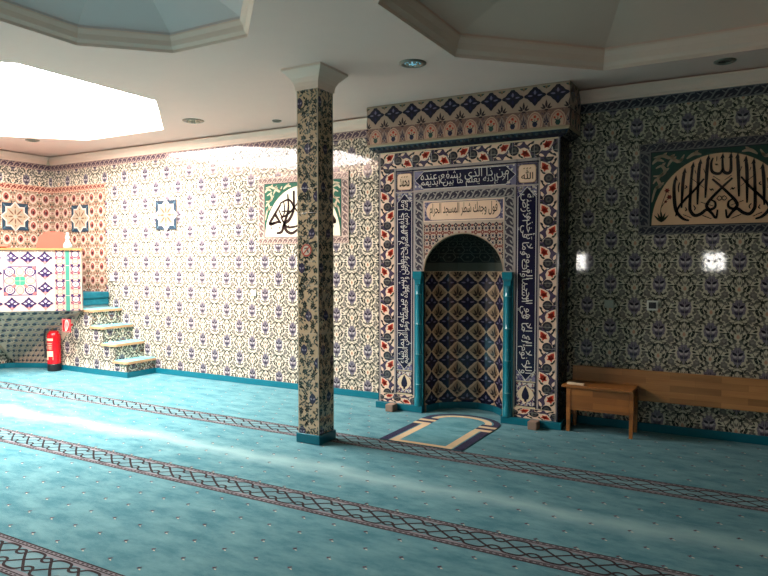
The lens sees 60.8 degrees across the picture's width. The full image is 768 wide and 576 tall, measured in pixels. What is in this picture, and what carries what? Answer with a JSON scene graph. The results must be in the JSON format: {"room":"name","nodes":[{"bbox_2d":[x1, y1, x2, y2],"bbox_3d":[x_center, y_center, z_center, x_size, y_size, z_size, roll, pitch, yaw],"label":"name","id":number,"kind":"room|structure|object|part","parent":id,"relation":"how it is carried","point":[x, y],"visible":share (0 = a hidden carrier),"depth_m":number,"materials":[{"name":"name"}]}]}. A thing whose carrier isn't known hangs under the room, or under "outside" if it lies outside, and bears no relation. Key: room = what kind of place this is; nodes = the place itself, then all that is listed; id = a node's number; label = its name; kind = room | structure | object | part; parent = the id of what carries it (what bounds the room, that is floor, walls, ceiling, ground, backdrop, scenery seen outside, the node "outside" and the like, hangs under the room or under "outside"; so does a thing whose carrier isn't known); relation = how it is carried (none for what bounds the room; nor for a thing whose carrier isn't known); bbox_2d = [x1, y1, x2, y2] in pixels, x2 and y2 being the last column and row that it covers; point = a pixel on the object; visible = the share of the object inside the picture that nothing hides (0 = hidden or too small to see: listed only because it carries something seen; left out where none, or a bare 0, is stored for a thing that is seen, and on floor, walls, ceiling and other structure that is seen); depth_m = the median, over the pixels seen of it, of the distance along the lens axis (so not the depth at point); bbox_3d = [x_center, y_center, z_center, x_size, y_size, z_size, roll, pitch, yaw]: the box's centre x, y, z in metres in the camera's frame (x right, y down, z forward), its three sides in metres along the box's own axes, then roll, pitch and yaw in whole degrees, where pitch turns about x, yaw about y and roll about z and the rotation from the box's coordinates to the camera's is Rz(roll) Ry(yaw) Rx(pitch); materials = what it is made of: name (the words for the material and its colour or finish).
{"room":"mosque","nodes":[
{"label":"mosque","id":0,"kind":"room"},
{"bbox_2d":[0,150,51,363],"bbox_3d":[-7.882,-0.726,6.051,0.107,4.170,10.280,1,3,29],"label":"wall","id":1,"kind":"structure","parent":0,"point":[20,182],"depth_m":10.14,"materials":[{"name":"tile"}]},
{"bbox_2d":[0,362,10,368],"bbox_3d":[-7.989,1.331,5.825,0.022,0.078,9.440,1,3,29],"label":"baseboard","id":2,"kind":"structure","parent":1,"relation":"attached to","point":[2,365],"depth_m":9.82,"materials":[{"name":"tile"}]},
{"bbox_2d":[0,202,29,231],"bbox_3d":[-5.613,-1.086,9.958,0.013,0.464,0.470,1,3,29],"label":"tile panel","id":3,"kind":"object","parent":1,"relation":"attached to","point":[15,217],"visible":1,"depth_m":9.94,"materials":[{"name":"white tile"}]},
{"bbox_2d":[0,150,48,164],"bbox_3d":[-7.805,-1.836,5.969,0.078,0.114,10.090,1,3,29],"label":"trim","id":4,"kind":"structure","parent":1,"relation":"attached to","point":[7,155],"depth_m":10.02,"materials":[{"name":"white paint"}]},
{"bbox_2d":[0,232,107,362],"bbox_3d":[-5.190,0.181,9.322,1.543,1.948,1.986,1,3,29],"label":"pulpit","id":5,"kind":"object","parent":1,"relation":"attached to","point":[40,288],"visible":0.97,"depth_m":9.26,"materials":[{"name":"tile"}]},
{"bbox_3d":[-5.299,-0.542,9.100,2.032,0.030,0.150,-1,2,-16],"label":"handrail","id":6,"kind":"part","parent":5,"relation":"part of","materials":[{"name":"brown wood"}]},
{"bbox_2d":[37,231,70,247],"bbox_3d":[-4.822,-0.377,9.490,0.470,0.900,0.420,-1,2,-16],"label":"chair","id":7,"kind":"object","parent":5,"relation":"on","point":[53,239],"visible":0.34,"depth_m":9.64,"materials":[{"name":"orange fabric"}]},
{"bbox_3d":[-4.495,-0.107,9.292,0.052,0.855,0.012,-1,2,-16],"label":"post","id":8,"kind":"part","parent":5,"relation":"part of","materials":[{"name":"tile"}]},
{"bbox_2d":[3,0,242,34],"bbox_3d":[-1.782,-2.074,4.275,1.670,0.215,1.651,1,3,29],"label":"skylight","id":9,"kind":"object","parent":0,"point":[166,17],"depth_m":4.90,"materials":[{"name":"paint"}]},
{"bbox_2d":[0,368,767,575],"bbox_3d":[-2.312,1.529,3.299,12.600,0.123,10.780,1,3,29],"label":"floor","id":10,"kind":"structure","parent":0,"point":[155,474],"depth_m":4.50,"materials":[{"name":"teal carpet"}]},
{"bbox_2d":[43,328,61,371],"bbox_3d":[-4.861,0.850,9.625,0.201,0.738,0.192,1,2,15],"label":"fire extinguisher","id":11,"kind":"object","parent":10,"relation":"on","point":[53,353],"visible":0.94,"depth_m":9.55,"materials":[{"name":"red metal"}]},
{"bbox_2d":[5,292,155,377],"bbox_3d":[-4.472,0.638,9.690,2.413,1.155,0.636,1,2,21],"label":"staircase","id":12,"kind":"structure","parent":10,"relation":"on","point":[97,342],"depth_m":9.43,"materials":[{"name":"tile"}]},
{"bbox_2d":[62,319,72,331],"bbox_3d":[-4.489,0.532,9.370,0.193,0.188,0.141,1,3,29],"label":"fire sign","id":13,"kind":"object","parent":12,"relation":"attached to","point":[66,323],"visible":1,"depth_m":9.31,"materials":[{"name":"red plastic"}]},
{"bbox_3d":[-4.536,1.184,9.511,2.447,0.078,0.482,1,2,14],"label":"skirting","id":14,"kind":"part","parent":12,"relation":"part of","materials":[{"name":"tile"}]},
{"bbox_2d":[281,62,347,444],"bbox_3d":[-0.608,-0.266,5.811,0.417,3.270,0.430,1,3,29],"label":"pillar","id":15,"kind":"structure","parent":10,"relation":"on","point":[315,84],"depth_m":5.72,"materials":[{"name":"tile"}]},
{"bbox_2d":[301,244,311,256],"bbox_3d":[-0.676,-0.329,5.709,0.112,0.112,0.006,1,3,29],"label":"sticker","id":16,"kind":"object","parent":15,"relation":"attached to","point":[306,249],"visible":1,"depth_m":5.71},
{"bbox_2d":[385,402,396,411],"bbox_3d":[0.079,1.283,7.033,0.090,0.078,0.110,1,3,29],"label":"block","id":17,"kind":"object","parent":10,"relation":"on","point":[390,407],"visible":1,"depth_m":6.99,"materials":[{"name":"beige wood"}]},
{"bbox_2d":[380,414,499,450],"bbox_3d":[0.611,1.349,6.255,0.810,0.008,1.235,1,3,29],"label":"rug","id":18,"kind":"object","parent":10,"relation":"on","point":[457,432],"visible":1,"depth_m":6.16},
{"bbox_2d":[367,80,580,430],"bbox_3d":[0.901,-0.307,6.852,2.182,3.270,0.575,1,3,29],"label":"niche","id":19,"kind":"object","parent":10,"relation":"on","point":[473,188],"visible":1,"depth_m":6.70,"materials":[{"name":"tile"}]},
{"bbox_3d":[0.871,-1.492,6.750,2.173,0.085,0.440,1,3,29],"label":"hood moulding","id":20,"kind":"part","parent":19,"relation":"part of","materials":[{"name":"tile"}]},
{"bbox_2d":[367,80,580,144],"bbox_3d":[0.870,-1.737,6.739,2.182,0.405,0.445,1,3,29],"label":"hood","id":21,"kind":"object","parent":19,"relation":"attached to","point":[554,105],"depth_m":6.45,"materials":[{"name":"tile"}]},
{"bbox_3d":[1.745,-0.078,6.367,0.013,2.850,0.350,1,3,29],"label":"panel","id":22,"kind":"part","parent":19,"relation":"part of","materials":[{"name":"tile"}]},
{"bbox_2d":[528,419,539,429],"bbox_3d":[1.435,1.313,6.273,0.090,0.078,0.110,1,3,29],"label":"block","id":23,"kind":"object","parent":10,"relation":"on","point":[532,424],"visible":1,"depth_m":6.23,"materials":[{"name":"beige wood"}]},
{"bbox_2d":[562,379,637,438],"bbox_3d":[2.038,1.134,6.180,0.644,0.442,0.307,1,3,29],"label":"table","id":24,"kind":"object","parent":10,"relation":"on","point":[600,397],"visible":0.96,"depth_m":6.07,"materials":[{"name":"brown wood"}]},
{"bbox_3d":[1.751,1.146,6.198,0.036,0.418,0.036,1,3,29],"label":"leg","id":25,"kind":"part","parent":24,"relation":"part of","materials":[{"name":"brown wood"}]},
{"bbox_3d":[1.875,1.137,6.420,0.036,0.418,0.036,1,3,29],"label":"leg","id":26,"kind":"part","parent":24,"relation":"part of","materials":[{"name":"brown wood"}]},
{"bbox_2d":[567,382,584,385],"bbox_3d":[1.812,0.903,6.176,0.155,0.020,0.045,1,3,29],"label":"paper packet","id":27,"kind":"object","parent":24,"relation":"on","point":[569,383],"visible":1,"depth_m":6.16,"materials":[{"name":"white paper"}]},
{"bbox_3d":[2.241,1.157,5.923,0.036,0.418,0.036,1,3,29],"label":"leg","id":28,"kind":"part","parent":24,"relation":"part of","materials":[{"name":"brown wood"}]},
{"bbox_3d":[2.301,1.027,6.042,0.015,0.168,0.210,1,3,29],"label":"rail","id":29,"kind":"part","parent":24,"relation":"part of","materials":[{"name":"brown wood"}]},
{"bbox_3d":[2.366,1.148,6.145,0.036,0.418,0.036,1,3,29],"label":"leg","id":30,"kind":"part","parent":24,"relation":"part of","materials":[{"name":"brown wood"}]},
{"bbox_2d":[0,0,767,156],"bbox_3d":[-2.410,-2.290,2.973,12.600,1.000,10.380,1,3,29],"label":"ceiling","id":31,"kind":"structure","parent":0,"point":[237,86],"depth_m":5.65,"materials":[{"name":"paint"}]},
{"bbox_2d":[25,139,39,141],"bbox_3d":[-4.816,-2.019,8.959,0.180,0.016,0.180,1,3,29],"label":"recessed light","id":32,"kind":"object","parent":31,"relation":"in","point":[29,140],"visible":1,"depth_m":8.94,"materials":[{"name":"silver metal"}]},
{"bbox_2d":[0,112,163,139],"bbox_3d":[-4.312,-2.061,7.034,3.640,0.220,3.620,1,3,29],"label":"trim","id":33,"kind":"structure","parent":31,"relation":"attached to","point":[152,121],"depth_m":8.75,"materials":[{"name":"white paint"}]},
{"bbox_2d":[0,62,158,123],"bbox_3d":[-4.312,-2.173,7.029,3.600,0.005,3.580,1,3,29],"label":"window","id":34,"kind":"structure","parent":33,"relation":"attached to","point":[27,93],"depth_m":7.68,"materials":[{"name":"white glass"}]},
{"bbox_2d":[0,0,254,52],"bbox_3d":[-1.782,-1.904,4.282,1.770,0.125,1.750,1,3,29],"label":"trim","id":35,"kind":"structure","parent":31,"relation":"attached to","point":[10,13],"depth_m":5.00,"materials":[{"name":"white paint"}]},
{"bbox_2d":[182,118,203,123],"bbox_3d":[-2.254,-1.968,7.729,0.250,0.022,0.250,1,3,29],"label":"recessed light","id":36,"kind":"object","parent":31,"relation":"in","point":[187,120],"visible":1,"depth_m":7.70,"materials":[{"name":"silver glass"}]},
{"bbox_2d":[399,59,425,67],"bbox_3d":[0.240,-1.879,5.494,0.230,0.022,0.230,1,3,29],"label":"recessed light","id":37,"kind":"object","parent":31,"relation":"in","point":[408,63],"visible":1,"depth_m":5.46,"materials":[{"name":"white metal"}]},
{"bbox_2d":[378,0,767,70],"bbox_3d":[1.691,-1.912,3.983,3.260,0.165,3.230,1,3,29],"label":"trim","id":38,"kind":"structure","parent":31,"relation":"attached to","point":[411,12],"depth_m":5.38,"materials":[{"name":"white paint"}]},
{"bbox_2d":[714,58,736,64],"bbox_3d":[2.832,-1.879,5.433,0.170,0.016,0.170,1,3,29],"label":"recessed light","id":39,"kind":"object","parent":31,"relation":"in","point":[724,61],"visible":1,"depth_m":5.42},
{"bbox_2d":[51,83,767,435],"bbox_3d":[0.113,-0.785,7.533,12.600,4.170,0.147,1,3,29],"label":"wall","id":40,"kind":"structure","parent":0,"point":[184,291],"depth_m":7.67,"materials":[{"name":"tile"}]},
{"bbox_2d":[71,204,89,232],"bbox_3d":[-4.707,-1.079,10.136,0.470,0.464,0.013,1,3,29],"label":"tile panel","id":41,"kind":"object","parent":40,"relation":"attached to","point":[80,217],"visible":1,"depth_m":10.13,"materials":[{"name":"white tile"}]},
{"bbox_2d":[154,199,177,230],"bbox_3d":[-3.070,-1.029,9.219,0.470,0.464,0.013,1,3,29],"label":"tile panel","id":42,"kind":"object","parent":40,"relation":"attached to","point":[166,214],"visible":1,"depth_m":9.21,"materials":[{"name":"white tile"}]},
{"bbox_2d":[48,118,366,165],"bbox_3d":[-2.651,-1.953,8.917,6.180,0.114,0.078,1,3,29],"label":"trim","id":43,"kind":"structure","parent":40,"relation":"attached to","point":[361,123],"depth_m":8.81,"materials":[{"name":"white paint"}]},
{"bbox_2d":[251,290,255,295],"bbox_3d":[-1.692,0.065,8.493,0.082,0.080,0.017,1,3,29],"label":"cover plate","id":44,"kind":"object","parent":40,"relation":"attached to","point":[253,292],"visible":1,"depth_m":8.48,"materials":[{"name":"white plastic"}]},
{"bbox_2d":[155,368,378,398],"bbox_3d":[-1.590,1.225,8.480,3.900,0.078,0.022,1,3,29],"label":"baseboard","id":45,"kind":"structure","parent":40,"relation":"attached to","point":[339,391],"depth_m":8.53,"materials":[{"name":"tile"}]},
{"bbox_2d":[258,171,348,243],"bbox_3d":[-1.016,-0.971,8.067,1.370,0.844,0.014,1,3,29],"label":"calligraphy panel","id":46,"kind":"object","parent":40,"relation":"attached to","point":[277,196],"visible":0.61,"depth_m":8.18,"materials":[{"name":"tile"}]},
{"bbox_2d":[604,300,613,307],"bbox_3d":[2.178,0.154,6.323,0.088,0.078,0.017,1,3,29],"label":"cover plate","id":47,"kind":"object","parent":40,"relation":"attached to","point":[607,303],"visible":1,"depth_m":6.32,"materials":[{"name":"white plastic"}]},
{"bbox_2d":[647,300,657,310],"bbox_3d":[2.517,0.165,6.131,0.098,0.092,0.022,1,3,29],"label":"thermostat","id":48,"kind":"object","parent":40,"relation":"attached to","point":[651,305],"visible":1,"depth_m":6.12,"materials":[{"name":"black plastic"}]},
{"bbox_2d":[570,414,767,445],"bbox_3d":[3.659,1.342,5.537,4.180,0.078,0.022,1,3,29],"label":"baseboard","id":49,"kind":"structure","parent":40,"relation":"attached to","point":[651,427],"depth_m":6.05,"materials":[{"name":"tile"}]},
{"bbox_2d":[573,365,767,412],"bbox_3d":[3.650,0.942,5.488,4.065,0.287,0.072,1,3,29],"label":"board","id":50,"kind":"object","parent":40,"relation":"attached to","point":[723,392],"visible":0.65,"depth_m":5.94,"materials":[{"name":"brown wood"}]},
{"bbox_2d":[579,67,767,103],"bbox_3d":[3.685,-1.812,5.365,4.090,0.114,0.078,1,3,29],"label":"trim","id":51,"kind":"structure","parent":40,"relation":"attached to","point":[759,75],"depth_m":5.93,"materials":[{"name":"white paint"}]},
{"bbox_2d":[638,134,767,234],"bbox_3d":[2.995,-0.909,5.817,1.370,0.844,0.014,1,3,29],"label":"calligraphy panel","id":52,"kind":"object","parent":40,"relation":"attached to","point":[718,185],"visible":1,"depth_m":5.88,"materials":[{"name":"tile"}]},
{"bbox_2d":[416,0,767,48],"bbox_3d":[1.691,-2.162,3.973,3.160,0.335,3.131,1,3,29],"label":"skylight","id":53,"kind":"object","parent":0,"point":[597,24],"depth_m":5.18,"materials":[{"name":"paint"}]}
]}

